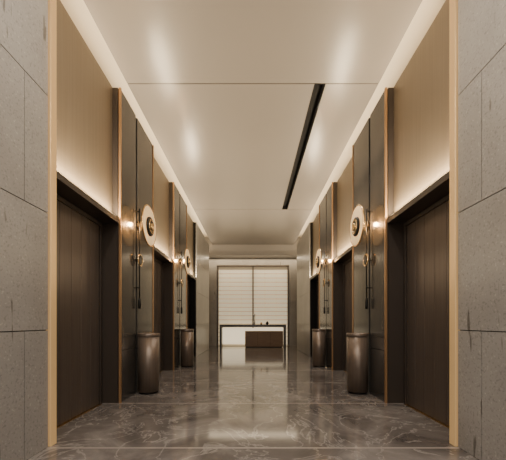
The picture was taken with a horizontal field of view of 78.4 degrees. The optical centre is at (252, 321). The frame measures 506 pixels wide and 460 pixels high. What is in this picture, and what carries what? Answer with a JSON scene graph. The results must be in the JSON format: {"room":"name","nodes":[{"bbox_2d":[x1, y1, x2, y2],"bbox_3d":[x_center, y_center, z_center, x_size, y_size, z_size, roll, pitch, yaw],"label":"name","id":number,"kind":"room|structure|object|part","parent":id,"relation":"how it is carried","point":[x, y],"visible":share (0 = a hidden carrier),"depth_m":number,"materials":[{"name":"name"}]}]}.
{"room":"lobby","nodes":[
{"label":"lobby","id":0,"kind":"room"},
{"bbox_2d":[0,0,208,459],"bbox_3d":[-2.100,-1.370,5.150,1.000,4.900,16.300,0,0,0],"label":"wall","id":1,"kind":"structure","parent":0,"point":[111,164],"depth_m":3.44,"materials":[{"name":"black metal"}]},
{"bbox_2d":[46,0,56,446],"bbox_3d":[-1.810,-1.280,2.725,0.120,4.720,0.080,0,0,0],"label":"trim","id":2,"kind":"structure","parent":1,"relation":"attached to","point":[52,4],"depth_m":2.71,"materials":[{"name":"brown metal"}]},
{"bbox_2d":[57,194,101,428],"bbox_3d":[-2.067,-0.114,3.445,0.175,2.388,1.346,0,0,0],"label":"door","id":3,"kind":"structure","parent":1,"relation":"in","point":[79,234],"depth_m":3.57,"materials":[{"name":"brown wood"}]},
{"bbox_2d":[136,204,155,308],"bbox_3d":[-1.650,-0.997,4.780,0.240,1.594,0.628,0,0,0],"label":"wall sconce","id":4,"kind":"object","parent":1,"relation":"attached to","point":[147,224],"visible":1,"depth_m":4.70,"materials":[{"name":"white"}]},
{"bbox_3d":[-1.690,-0.960,4.732,0.160,1.520,0.236,0,0,0],"label":"rod and mount","id":5,"kind":"part","parent":4,"relation":"part of","materials":[{"name":"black metal"}]},
{"bbox_3d":[-1.571,-1.480,4.780,0.082,0.628,0.628,0,0,0],"label":"lamp shade","id":6,"kind":"part","parent":4,"relation":"part of","materials":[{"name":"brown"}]},
{"bbox_2d":[154,258,162,372],"bbox_3d":[-2.067,-0.114,6.200,0.175,2.388,1.396,0,0,0],"label":"door","id":7,"kind":"structure","parent":1,"relation":"in","point":[158,266],"depth_m":6.70,"materials":[{"name":"brown wood"}]},
{"bbox_2d":[180,248,189,313],"bbox_3d":[-1.650,-0.997,7.560,0.240,1.594,0.628,0,0,0],"label":"wall sconce","id":8,"kind":"object","parent":1,"relation":"attached to","point":[186,260],"visible":1,"depth_m":7.48,"materials":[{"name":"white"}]},
{"bbox_3d":[-1.690,-0.960,7.512,0.160,1.520,0.236,0,0,0],"label":"rod and mount","id":9,"kind":"part","parent":8,"relation":"part of","materials":[{"name":"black metal"}]},
{"bbox_3d":[-1.571,-1.480,7.560,0.082,0.628,0.628,0,0,0],"label":"lamp shade","id":10,"kind":"part","parent":8,"relation":"part of","materials":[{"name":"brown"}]},
{"bbox_2d":[187,279,188,328],"bbox_3d":[-2.067,-0.114,8.990,0.175,2.388,1.416,0,0,0],"label":"door","id":11,"kind":"structure","parent":1,"relation":"in","point":[187,279],"depth_m":9.56,"materials":[{"name":"brown metal"}]},
{"bbox_2d":[84,0,421,257],"bbox_3d":[0.000,-3.395,5.650,7.200,1.050,17.300,0,0,0],"label":"ceiling","id":12,"kind":"structure","parent":0,"point":[224,88],"depth_m":4.41,"materials":[{"name":"beige paint"}]},
{"bbox_2d":[282,83,325,209],"bbox_3d":[0.935,-3.419,6.735,0.158,0.202,4.830,0,0,0],"label":"linear ceiling slot","id":13,"kind":"object","parent":12,"relation":"attached to","point":[318,88],"visible":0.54,"depth_m":5.64,"materials":[{"name":"black metal"}]},
{"bbox_2d":[27,346,478,459],"bbox_3d":[0.000,1.140,5.657,7.200,0.120,17.313,0,0,0],"label":"floor","id":14,"kind":"structure","parent":0,"point":[234,402],"depth_m":3.37,"materials":[{"name":"grey stone"}]},
{"bbox_2d":[137,333,159,394],"bbox_3d":[-1.600,0.625,4.750,0.328,0.910,0.328,0,0,0],"label":"trash bin","id":15,"kind":"object","parent":14,"relation":"on","point":[148,343],"visible":1,"depth_m":4.61,"materials":[{"name":"black metal"}]},
{"bbox_2d":[180,329,193,366],"bbox_3d":[-1.600,0.625,7.520,0.328,0.910,0.328,0,0,0],"label":"trash bin","id":16,"kind":"object","parent":14,"relation":"on","point":[186,335],"visible":1,"depth_m":7.38,"materials":[{"name":"black metal"}]},
{"bbox_2d":[219,324,285,346],"bbox_3d":[-0.010,0.595,13.495,2.860,0.970,0.570,0,0,0],"label":"console","id":17,"kind":"object","parent":14,"relation":"on","point":[251,337],"visible":0.94,"depth_m":13.28,"materials":[{"name":"black stone"}]},
{"bbox_2d":[217,266,288,345],"bbox_3d":[0.000,-0.730,14.060,3.200,3.620,0.180,0,0,0],"label":"window blind","id":18,"kind":"object","parent":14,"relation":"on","point":[243,292],"visible":0.78,"depth_m":14.06,"materials":[{"name":"white fabric"}]},
{"bbox_2d":[312,329,325,366],"bbox_3d":[1.600,0.625,7.520,0.328,0.910,0.328,0,0,0],"label":"trash bin","id":19,"kind":"object","parent":14,"relation":"on","point":[318,335],"visible":1,"depth_m":7.38,"materials":[{"name":"black metal"}]},
{"bbox_2d":[346,333,368,394],"bbox_3d":[1.600,0.625,4.750,0.328,0.910,0.328,0,0,0],"label":"trash bin","id":20,"kind":"object","parent":14,"relation":"on","point":[357,343],"visible":1,"depth_m":4.61,"materials":[{"name":"black metal"}]},
{"bbox_2d":[209,258,296,345],"bbox_3d":[0.000,-1.370,14.150,7.200,4.900,0.300,0,0,0],"label":"wall","id":21,"kind":"structure","parent":0,"point":[213,262],"depth_m":14.00,"materials":[{"name":"beige metal"}]},
{"bbox_2d":[297,0,505,459],"bbox_3d":[2.100,-1.370,5.150,1.000,4.900,16.300,0,0,0],"label":"wall","id":22,"kind":"structure","parent":0,"point":[394,164],"depth_m":3.44,"materials":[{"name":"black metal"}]},
{"bbox_2d":[317,279,318,328],"bbox_3d":[2.067,-0.114,8.990,0.175,2.388,1.416,0,0,0],"label":"door","id":23,"kind":"structure","parent":22,"relation":"in","point":[318,279],"depth_m":9.56,"materials":[{"name":"brown metal"}]},
{"bbox_2d":[316,248,325,313],"bbox_3d":[1.650,-0.997,7.560,0.240,1.594,0.628,0,0,0],"label":"wall sconce","id":24,"kind":"object","parent":22,"relation":"attached to","point":[319,260],"visible":1,"depth_m":7.48,"materials":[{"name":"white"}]},
{"bbox_3d":[1.571,-1.480,7.560,0.082,0.628,0.628,0,0,0],"label":"lamp shade","id":25,"kind":"part","parent":24,"relation":"part of","materials":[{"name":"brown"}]},
{"bbox_3d":[1.690,-0.960,7.512,0.160,1.520,0.236,0,0,0],"label":"rod and mount","id":26,"kind":"part","parent":24,"relation":"part of","materials":[{"name":"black metal"}]},
{"bbox_2d":[343,258,351,372],"bbox_3d":[2.067,-0.114,6.200,0.175,2.388,1.396,0,0,0],"label":"door","id":27,"kind":"structure","parent":22,"relation":"in","point":[347,266],"depth_m":6.70,"materials":[{"name":"brown wood"}]},
{"bbox_2d":[350,204,369,308],"bbox_3d":[1.650,-0.997,4.780,0.240,1.594,0.628,0,0,0],"label":"wall sconce","id":28,"kind":"object","parent":22,"relation":"attached to","point":[358,224],"visible":1,"depth_m":4.70,"materials":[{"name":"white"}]},
{"bbox_3d":[1.571,-1.480,4.780,0.082,0.628,0.628,0,0,0],"label":"lamp shade","id":29,"kind":"part","parent":28,"relation":"part of","materials":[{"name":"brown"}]},
{"bbox_3d":[1.690,-0.960,4.732,0.160,1.520,0.236,0,0,0],"label":"rod and mount","id":30,"kind":"part","parent":28,"relation":"part of","materials":[{"name":"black metal"}]},
{"bbox_2d":[404,194,448,428],"bbox_3d":[2.067,-0.114,3.445,0.175,2.388,1.346,0,0,0],"label":"door","id":31,"kind":"structure","parent":22,"relation":"in","point":[426,234],"depth_m":3.57,"materials":[{"name":"brown wood"}]},
{"bbox_2d":[449,0,459,446],"bbox_3d":[1.810,-1.280,2.725,0.120,4.720,0.080,0,0,0],"label":"trim","id":32,"kind":"structure","parent":22,"relation":"attached to","point":[453,4],"depth_m":2.71,"materials":[{"name":"brown metal"}]}
]}

